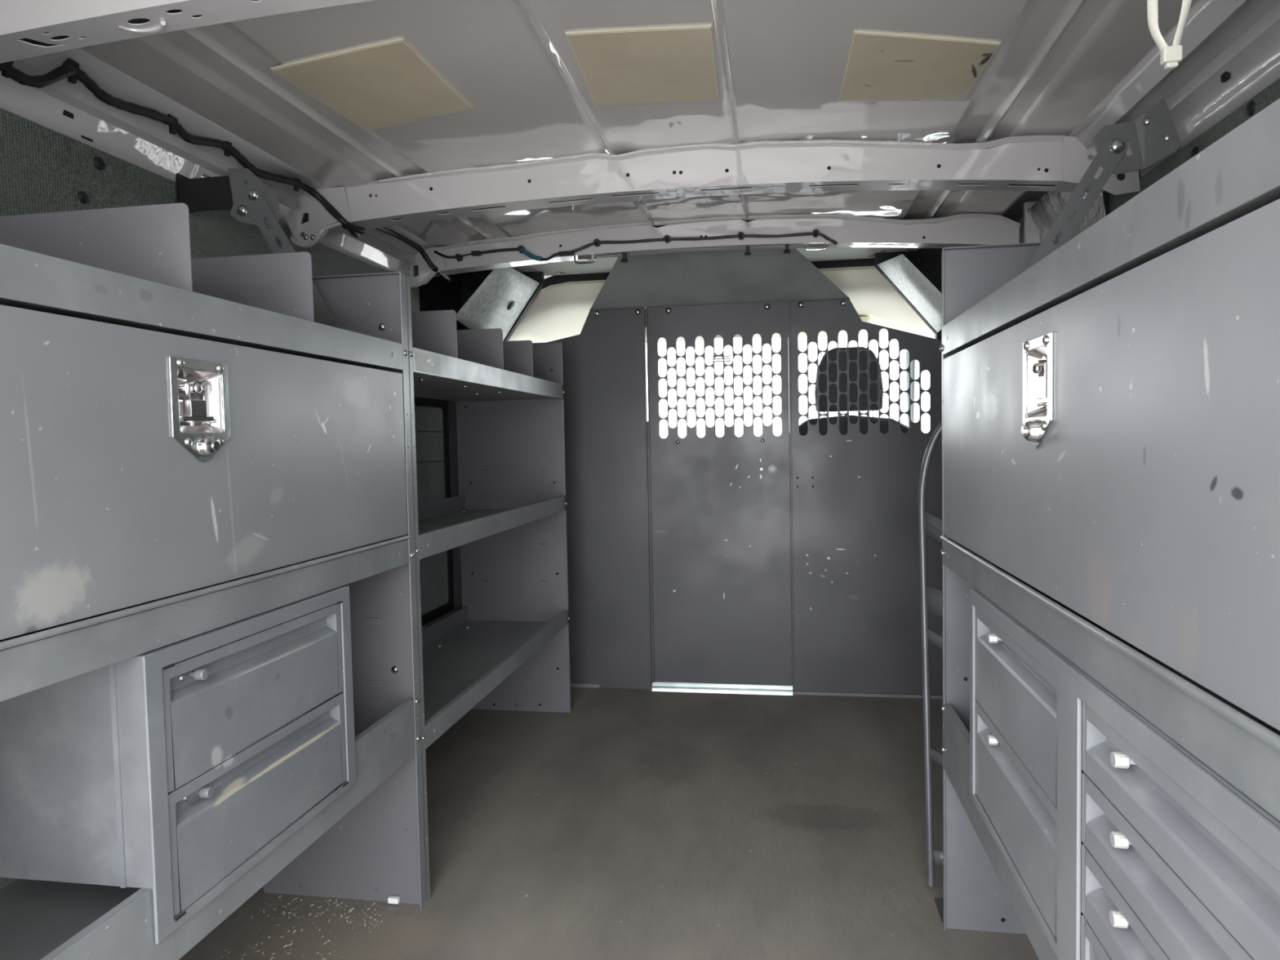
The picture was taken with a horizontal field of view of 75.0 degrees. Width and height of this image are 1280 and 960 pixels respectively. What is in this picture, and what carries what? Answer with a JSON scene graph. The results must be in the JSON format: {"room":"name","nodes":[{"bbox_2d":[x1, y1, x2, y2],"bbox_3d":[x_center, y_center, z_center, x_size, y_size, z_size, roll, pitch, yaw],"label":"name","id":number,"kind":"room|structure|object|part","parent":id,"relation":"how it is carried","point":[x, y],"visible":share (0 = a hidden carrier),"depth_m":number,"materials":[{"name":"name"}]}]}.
{"room":"vehicle interior","nodes":[
{"label":"vehicle interior","id":0,"kind":"room"},
{"bbox_2d":[0,107,544,628],"bbox_3d":[-0.761,0.076,1.450,0.340,1.530,3.300,-1,3,9],"label":"wall","id":1,"kind":"structure","parent":0,"point":[43,169],"depth_m":1.66,"materials":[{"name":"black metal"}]},
{"bbox_2d":[0,48,445,287],"bbox_3d":[-0.854,-0.561,1.174,0.148,0.134,2.790,-1,3,9],"label":"roof side rail","id":2,"kind":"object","parent":1,"relation":"attached to","point":[65,108],"depth_m":1.48,"materials":[{"name":"grey metal"}]},
{"bbox_3d":[-0.928,-0.562,0.842,0.095,0.098,2.110,-1,3,9],"label":"rail","id":3,"kind":"part","parent":2,"relation":"part of","materials":[{"name":"grey metal"}]},
{"bbox_3d":[-0.692,-0.634,2.265,0.095,0.098,0.580,-1,3,9],"label":"rail","id":4,"kind":"part","parent":2,"relation":"part of","materials":[{"name":"white paint"}]},
{"bbox_2d":[0,57,462,284],"bbox_3d":[-0.704,-0.606,1.812,0.146,0.115,2.002,-1,3,9],"label":"wiring loom","id":5,"kind":"object","parent":1,"relation":"attached to","point":[69,68],"visible":0.94,"depth_m":1.45,"materials":[{"name":"black plastic"}]},
{"bbox_2d":[175,168,334,325],"bbox_3d":[-0.700,-0.423,1.529,0.307,0.314,0.040,-1,3,12],"label":"brace","id":6,"kind":"object","parent":1,"relation":"attached to","point":[255,203],"visible":0.81,"depth_m":1.52,"materials":[{"name":"metal"}]},
{"bbox_3d":[-0.850,-0.538,1.555,0.003,0.080,0.040,-1,3,9],"label":"rail plate","id":7,"kind":"part","parent":6,"relation":"part of","materials":[{"name":"black metal"}]},
{"bbox_3d":[-0.703,-0.513,1.516,0.097,0.113,0.003,-1,3,9],"label":"corner plate","id":8,"kind":"part","parent":6,"relation":"part of","materials":[{"name":"metal"}]},
{"bbox_3d":[-0.717,-0.182,2.409,0.007,0.077,0.730,-1,3,9],"label":"panel","id":9,"kind":"part","parent":1,"relation":"part of","materials":[{"name":"grey metal"}]},
{"bbox_3d":[-0.715,-0.094,2.413,0.007,0.094,0.730,-1,3,9],"label":"panel","id":10,"kind":"part","parent":1,"relation":"part of","materials":[{"name":"grey metal"}]},
{"bbox_3d":[-0.710,0.193,2.427,0.007,0.473,0.730,-1,3,9],"label":"panel","id":11,"kind":"part","parent":1,"relation":"part of","materials":[{"name":"grey metal"}]},
{"bbox_3d":[-0.641,0.247,2.864,0.012,1.050,0.490,-1,3,9],"label":"panel","id":12,"kind":"part","parent":1,"relation":"part of","materials":[{"name":"grey metal"}]},
{"bbox_2d":[456,266,539,341],"bbox_3d":[-0.478,-0.584,2.821,0.164,0.240,0.324,0,3,17],"label":"metal bracket","id":13,"kind":"object","parent":1,"relation":"attached to","point":[498,302],"visible":0.94,"depth_m":2.80,"materials":[{"name":"silver metal"}]},
{"bbox_2d":[0,0,1198,279],"bbox_3d":[0.009,-0.616,1.287,1.710,0.141,3.300,-1,3,9],"label":"ceiling","id":14,"kind":"structure","parent":0,"point":[535,164],"depth_m":1.57,"materials":[{"name":"white paint"}]},
{"bbox_2d":[270,37,472,131],"bbox_3d":[-0.440,-0.668,1.429,0.238,0.016,0.289,0,3,14],"label":"pad","id":15,"kind":"object","parent":14,"relation":"attached to","point":[388,83],"visible":1,"depth_m":1.40,"materials":[{"name":"beige"}]},
{"bbox_3d":[-0.161,-0.645,2.428,0.067,0.030,0.011,-1,3,9],"label":"hook plate","id":16,"kind":"part","parent":14,"relation":"part of","materials":[{"name":"metal"}]},
{"bbox_2d":[434,229,837,261],"bbox_3d":[-0.034,-0.666,2.384,1.169,0.056,0.026,-1,3,9],"label":"wire","id":17,"kind":"object","parent":14,"relation":"attached to","point":[815,233],"visible":1,"depth_m":2.38,"materials":[{"name":"black rubber"}]},
{"bbox_2d":[564,24,719,106],"bbox_3d":[0.013,-0.687,1.394,0.233,0.005,0.296,-1,3,9],"label":"pad","id":18,"kind":"object","parent":14,"relation":"attached to","point":[668,64],"visible":1,"depth_m":1.37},
{"bbox_3d":[0.490,-0.653,2.319,0.067,0.030,0.011,-1,3,9],"label":"hook plate","id":19,"kind":"part","parent":14,"relation":"part of","materials":[{"name":"metal"}]},
{"bbox_2d":[838,30,1000,102],"bbox_3d":[0.457,-0.684,1.385,0.231,0.015,0.277,-1,3,9],"label":"pad","id":20,"kind":"object","parent":14,"relation":"attached to","point":[880,66],"visible":1,"depth_m":1.37,"materials":[{"name":"beige"}]},
{"bbox_2d":[1146,0,1191,69],"bbox_3d":[0.513,-0.483,0.809,0.041,0.168,0.020,-1,3,9],"label":"tie","id":21,"kind":"object","parent":14,"relation":"hanging from","point":[1171,56],"visible":1,"depth_m":0.80,"materials":[{"name":"plastic"}]},
{"bbox_2d":[178,681,1039,959],"bbox_3d":[0.038,0.816,1.354,1.830,0.030,3.300,-1,3,9],"label":"floor","id":22,"kind":"structure","parent":0,"point":[835,868],"depth_m":1.78,"materials":[{"name":"grey rubber"}]},
{"bbox_2d":[0,202,426,959],"bbox_3d":[-0.662,0.241,1.024,0.354,1.176,1.106,-1,3,9],"label":"base cabinet","id":23,"kind":"object","parent":22,"relation":"on","point":[186,452],"depth_m":0.98,"materials":[{"name":"grey metal"}]},
{"bbox_2d":[0,877,140,959],"bbox_3d":[-0.667,0.517,1.027,0.336,0.030,1.079,-1,3,9],"label":"shelf","id":24,"kind":"object","parent":23,"relation":"attached to","point":[37,917],"depth_m":1.02,"materials":[{"name":"grey metal"}]},
{"bbox_2d":[0,560,308,641],"bbox_3d":[-0.674,0.165,1.010,0.336,0.030,1.079,-1,3,9],"label":"shelf","id":25,"kind":"object","parent":23,"relation":"attached to","point":[177,622],"depth_m":0.98,"materials":[{"name":"grey metal"}]},
{"bbox_3d":[-0.644,0.331,1.116,0.334,0.310,0.424,-1,3,9],"label":"drawer unit","id":26,"kind":"part","parent":23,"relation":"part of","materials":[{"name":"grey metal"}]},
{"bbox_3d":[-0.518,-0.090,0.972,0.009,0.043,0.054,-1,3,9],"label":"latch handle","id":27,"kind":"part","parent":23,"relation":"part of","materials":[{"name":"metal"}]},
{"bbox_3d":[-0.512,0.225,0.965,0.020,0.013,0.013,-1,3,9],"label":"knob","id":28,"kind":"part","parent":23,"relation":"part of","materials":[{"name":"grey metal"}]},
{"bbox_2d":[0,297,398,370],"bbox_3d":[-0.681,-0.183,0.994,0.336,0.030,1.079,-1,3,9],"label":"shelf","id":29,"kind":"object","parent":23,"relation":"attached to","point":[198,321],"depth_m":1.01,"materials":[{"name":"grey metal"}]},
{"bbox_3d":[-0.511,-0.080,0.971,0.003,0.118,0.099,-1,3,9],"label":"latch plate","id":30,"kind":"part","parent":23,"relation":"part of","materials":[{"name":"silver metal"}]},
{"bbox_3d":[-0.511,-0.020,0.984,0.003,0.290,1.053,-1,3,9],"label":"drop door","id":31,"kind":"part","parent":23,"relation":"part of","materials":[{"name":"grey metal"}]},
{"bbox_3d":[-0.509,0.364,0.972,0.020,0.013,0.013,-1,3,9],"label":"knob","id":32,"kind":"part","parent":23,"relation":"part of","materials":[{"name":"grey metal"}]},
{"bbox_3d":[-0.483,0.329,1.090,0.004,0.310,0.424,-1,3,9],"label":"frame","id":33,"kind":"part","parent":23,"relation":"part of","materials":[{"name":"grey metal"}]},
{"bbox_3d":[-0.494,0.264,1.089,0.019,0.138,0.371,-1,3,9],"label":"drawer","id":34,"kind":"part","parent":23,"relation":"part of","materials":[{"name":"grey metal"}]},
{"bbox_3d":[-0.492,0.403,1.095,0.019,0.138,0.371,-1,3,9],"label":"drawer","id":35,"kind":"part","parent":23,"relation":"part of","materials":[{"name":"grey metal"}]},
{"bbox_3d":[-0.579,0.214,1.569,0.336,1.176,0.002,-1,3,9],"label":"panel","id":36,"kind":"part","parent":23,"relation":"part of","materials":[{"name":"grey metal"}]},
{"bbox_2d":[300,273,571,903],"bbox_3d":[-0.496,0.186,2.120,0.360,1.176,1.113,-1,3,9],"label":"shelving","id":37,"kind":"object","parent":22,"relation":"on","point":[508,641],"visible":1,"depth_m":2.62,"materials":[{"name":"grey metal"}]},
{"bbox_3d":[-0.579,0.214,1.571,0.336,1.176,0.002,-1,3,9],"label":"panel","id":38,"kind":"part","parent":37,"relation":"part of","materials":[{"name":"grey metal"}]},
{"bbox_3d":[-0.651,0.280,2.157,0.003,0.408,1.090,-1,3,9],"label":"rail","id":39,"kind":"part","parent":37,"relation":"part of","materials":[{"name":"grey metal"}]},
{"bbox_3d":[-0.490,0.109,2.122,0.336,0.030,1.092,-1,3,9],"label":"shelf","id":40,"kind":"part","parent":37,"relation":"part of","materials":[{"name":"grey metal"}]},
{"bbox_3d":[-0.482,0.468,2.139,0.336,0.030,1.092,-1,3,9],"label":"shelf","id":41,"kind":"part","parent":37,"relation":"part of","materials":[{"name":"grey metal"}]},
{"bbox_3d":[-0.496,-0.240,2.105,0.336,0.030,1.092,-1,3,9],"label":"shelf","id":42,"kind":"part","parent":37,"relation":"part of","materials":[{"name":"grey metal"}]},
{"bbox_3d":[-0.407,0.159,2.668,0.356,1.176,0.002,-1,3,9],"label":"panel","id":43,"kind":"part","parent":37,"relation":"part of","materials":[{"name":"grey metal"}]},
{"bbox_2d":[214,697,893,959],"bbox_3d":[-0.017,0.767,2.046,1.219,0.004,1.523,-1,3,9],"label":"debris","id":44,"kind":"object","parent":22,"relation":"on","point":[350,909],"visible":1,"depth_m":1.53,"materials":[{"name":"brown wood"}]},
{"bbox_2d":[538,248,968,698],"bbox_3d":[0.266,0.002,2.720,1.690,1.456,0.248,-1,3,9],"label":"wall","id":45,"kind":"structure","parent":22,"relation":"on","point":[684,569],"depth_m":2.81,"materials":[{"name":"metal"}]},
{"bbox_3d":[-0.260,0.073,2.917,0.586,1.318,0.002,-1,3,9],"label":"panel","id":46,"kind":"part","parent":45,"relation":"part of","materials":[{"name":"grey metal"}]},
{"bbox_3d":[0.269,0.055,2.829,0.474,1.288,0.002,-1,3,9],"label":"door panel","id":47,"kind":"part","parent":45,"relation":"part of","materials":[{"name":"grey metal"}]},
{"bbox_3d":[0.279,0.712,2.844,0.477,0.025,0.030,-1,3,9],"label":"sill plate","id":48,"kind":"part","parent":45,"relation":"part of","materials":[{"name":"silver metal"}]},
{"bbox_3d":[0.810,0.061,2.739,0.624,1.316,0.002,-1,3,9],"label":"grille panel","id":49,"kind":"part","parent":45,"relation":"part of","materials":[{"name":"grey metal"}]},
{"bbox_2d":[918,422,1004,923],"bbox_3d":[0.641,0.317,1.516,0.234,0.924,0.166,-1,3,9],"label":"hand truck","id":50,"kind":"object","parent":22,"relation":"on","point":[931,598],"visible":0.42,"depth_m":1.57,"materials":[{"name":"metal"}]},
{"bbox_3d":[0.643,0.302,1.527,0.255,0.896,0.099,0,3,21],"label":"tube frame","id":51,"kind":"part","parent":50,"relation":"part of","materials":[{"name":"grey metal"}]},
{"bbox_3d":[0.646,0.779,1.492,0.215,0.004,0.075,-1,3,9],"label":"toe plate","id":52,"kind":"part","parent":50,"relation":"part of","materials":[{"name":"grey metal"}]},
{"bbox_2d":[939,97,1279,959],"bbox_3d":[0.594,0.223,0.872,0.364,1.176,1.090,-1,3,9],"label":"base cabinet","id":53,"kind":"object","parent":22,"relation":"on","point":[1111,402],"depth_m":0.68,"materials":[{"name":"grey metal"}]},
{"bbox_3d":[0.691,0.196,1.406,0.345,1.176,0.002,-1,3,9],"label":"panel","id":54,"kind":"part","parent":53,"relation":"part of","materials":[{"name":"grey metal"}]},
{"bbox_3d":[0.468,0.342,1.095,0.020,0.013,0.013,-1,3,9],"label":"knob","id":55,"kind":"part","parent":53,"relation":"part of","materials":[{"name":"metal"}]},
{"bbox_3d":[0.465,0.207,1.088,0.020,0.013,0.013,-1,3,9],"label":"knob","id":56,"kind":"part","parent":53,"relation":"part of","materials":[{"name":"metal"}]},
{"bbox_3d":[0.457,0.389,1.007,0.019,0.135,0.360,-1,3,9],"label":"drawer","id":57,"kind":"part","parent":53,"relation":"part of","materials":[{"name":"grey metal"}]},
{"bbox_3d":[0.455,0.254,1.001,0.019,0.134,0.360,-1,3,9],"label":"drawer","id":58,"kind":"part","parent":53,"relation":"part of","materials":[{"name":"grey metal"}]},
{"bbox_3d":[0.425,-0.093,0.892,0.003,0.118,0.099,-1,3,9],"label":"latch plate","id":59,"kind":"part","parent":53,"relation":"part of","materials":[{"name":"silver metal"}]},
{"bbox_3d":[0.432,-0.103,0.890,0.009,0.043,0.054,-1,3,9],"label":"latch handle","id":60,"kind":"part","parent":53,"relation":"part of","materials":[{"name":"metal"}]},
{"bbox_3d":[0.390,0.444,0.597,0.019,0.066,0.356,-1,3,9],"label":"drawer","id":61,"kind":"part","parent":53,"relation":"part of","materials":[{"name":"grey metal"}]},
{"bbox_2d":[1022,97,1181,271],"bbox_3d":[0.725,-0.451,1.329,0.231,0.292,0.038,0,3,19],"label":"brace","id":62,"kind":"object","parent":53,"relation":"attached to","point":[1153,138],"visible":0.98,"depth_m":1.32,"materials":[{"name":"metal"}]},
{"bbox_3d":[0.760,-0.527,1.325,0.078,0.082,0.003,-1,3,9],"label":"corner plate","id":63,"kind":"part","parent":62,"relation":"part of","materials":[{"name":"metal"}]},
{"bbox_3d":[0.811,-0.544,1.301,0.022,0.106,0.065,-3,4,-40],"label":"wall plate","id":64,"kind":"part","parent":62,"relation":"part of","materials":[{"name":"metal"}]},
{"bbox_3d":[0.428,-0.029,0.890,0.003,0.297,1.058,-1,3,9],"label":"drop door","id":65,"kind":"part","parent":53,"relation":"part of","materials":[{"name":"grey metal"}]},
{"bbox_2d":[946,186,1279,354],"bbox_3d":[0.594,-0.201,0.846,0.346,0.030,1.078,-1,3,9],"label":"shelf","id":66,"kind":"object","parent":53,"relation":"attached to","point":[1167,222],"depth_m":0.69,"materials":[{"name":"grey metal"}]},
{"bbox_3d":[0.400,0.363,0.689,0.020,0.013,0.013,-1,3,9],"label":"knob","id":67,"kind":"part","parent":53,"relation":"part of","materials":[{"name":"metal"}]},
{"bbox_3d":[0.399,0.296,0.685,0.020,0.013,0.013,-1,3,9],"label":"knob","id":68,"kind":"part","parent":53,"relation":"part of","materials":[{"name":"metal"}]},
{"bbox_3d":[0.398,0.229,0.682,0.020,0.013,0.013,-1,3,9],"label":"knob","id":69,"kind":"part","parent":53,"relation":"part of","materials":[{"name":"metal"}]},
{"bbox_3d":[0.577,0.326,0.768,0.343,0.302,0.830,-1,3,9],"label":"drawer unit","id":70,"kind":"part","parent":53,"relation":"part of","materials":[{"name":"grey metal"}]},
{"bbox_3d":[0.388,0.377,0.594,0.019,0.066,0.356,-1,3,9],"label":"drawer","id":71,"kind":"part","parent":53,"relation":"part of","materials":[{"name":"grey metal"}]},
{"bbox_2d":[988,562,1279,735],"bbox_3d":[0.601,0.154,0.863,0.346,0.030,1.078,-1,3,9],"label":"shelf","id":72,"kind":"object","parent":53,"relation":"attached to","point":[1174,712],"depth_m":0.70,"materials":[{"name":"grey metal"}]},
{"bbox_3d":[0.387,0.310,0.591,0.019,0.066,0.356,-1,3,9],"label":"drawer","id":73,"kind":"part","parent":53,"relation":"part of","materials":[{"name":"grey metal"}]},
{"bbox_3d":[0.386,0.243,0.588,0.019,0.066,0.356,-1,3,9],"label":"drawer","id":74,"kind":"part","parent":53,"relation":"part of","materials":[{"name":"grey metal"}]},
{"bbox_2d":[302,169,1140,630],"bbox_3d":[0.022,0.073,1.340,2.000,1.575,3.360,-1,3,9],"label":"wall","id":75,"kind":"structure","parent":0,"point":[1015,212],"depth_m":2.25,"materials":[{"name":"grey metal"}]},
{"bbox_2d":[508,222,939,351],"bbox_3d":[0.307,-0.650,3.164,1.680,0.254,1.460,-1,3,9],"label":"trim","id":76,"kind":"structure","parent":75,"relation":"attached to","point":[561,308],"depth_m":3.04,"materials":[{"name":"cream plastic"}]},
{"bbox_2d":[875,71,1279,340],"bbox_3d":[0.755,0.056,1.222,0.435,1.530,3.350,-1,3,9],"label":"wall","id":77,"kind":"structure","parent":0,"point":[1038,217],"depth_m":1.92,"materials":[{"name":"grey metal"}]},
{"bbox_2d":[877,253,941,332],"bbox_3d":[0.862,-0.591,2.598,0.203,0.233,0.300,-1,3,9],"label":"insulation cover","id":78,"kind":"object","parent":77,"relation":"attached to","point":[914,286],"visible":0.8,"depth_m":2.60,"materials":[{"name":"silver metal"}]},
{"bbox_2d":[1062,0,1279,195],"bbox_3d":[0.734,-0.568,0.585,0.149,0.128,2.150,-1,3,9],"label":"roof side rail","id":79,"kind":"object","parent":77,"relation":"attached to","point":[1241,38],"depth_m":1.31,"materials":[{"name":"grey metal"}]},
{"bbox_3d":[1.321,0.478,3.509,0.040,1.290,1.400,-1,3,9],"label":"door","id":80,"kind":"structure","parent":77,"relation":"in","visible":0},
{"bbox_2d":[913,334,935,432],"bbox_3d":[1.257,-0.460,3.564,0.123,0.580,1.620,-1,3,9],"label":"window","id":81,"kind":"structure","parent":80,"relation":"attached to","point":[916,385],"depth_m":3.98,"materials":[{"name":"clear glass"}]},
{"bbox_3d":[0.440,1.141,3.831,1.820,0.030,1.660,-1,3,9],"label":"floor","id":82,"kind":"structure","parent":0,"visible":0},
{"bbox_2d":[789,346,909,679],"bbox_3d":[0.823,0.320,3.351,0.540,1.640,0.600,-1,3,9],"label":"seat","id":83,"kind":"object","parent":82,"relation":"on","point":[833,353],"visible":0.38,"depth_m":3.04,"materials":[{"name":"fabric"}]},
{"bbox_3d":[0.862,-0.238,3.077,0.012,0.080,0.012,-1,3,9],"label":"headrest post","id":84,"kind":"part","parent":83,"relation":"part of","materials":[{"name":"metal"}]},
{"bbox_3d":[0.566,0.465,4.639,1.820,1.240,0.040,-1,3,9],"label":"wall","id":85,"kind":"structure","parent":0,"visible":0},
{"bbox_2d":[711,332,914,426],"bbox_3d":[0.490,-0.431,4.241,1.897,0.624,0.760,-1,3,9],"label":"window","id":86,"kind":"structure","parent":85,"relation":"in","point":[905,353],"depth_m":3.99,"materials":[{"name":"clear glass"}]}
]}

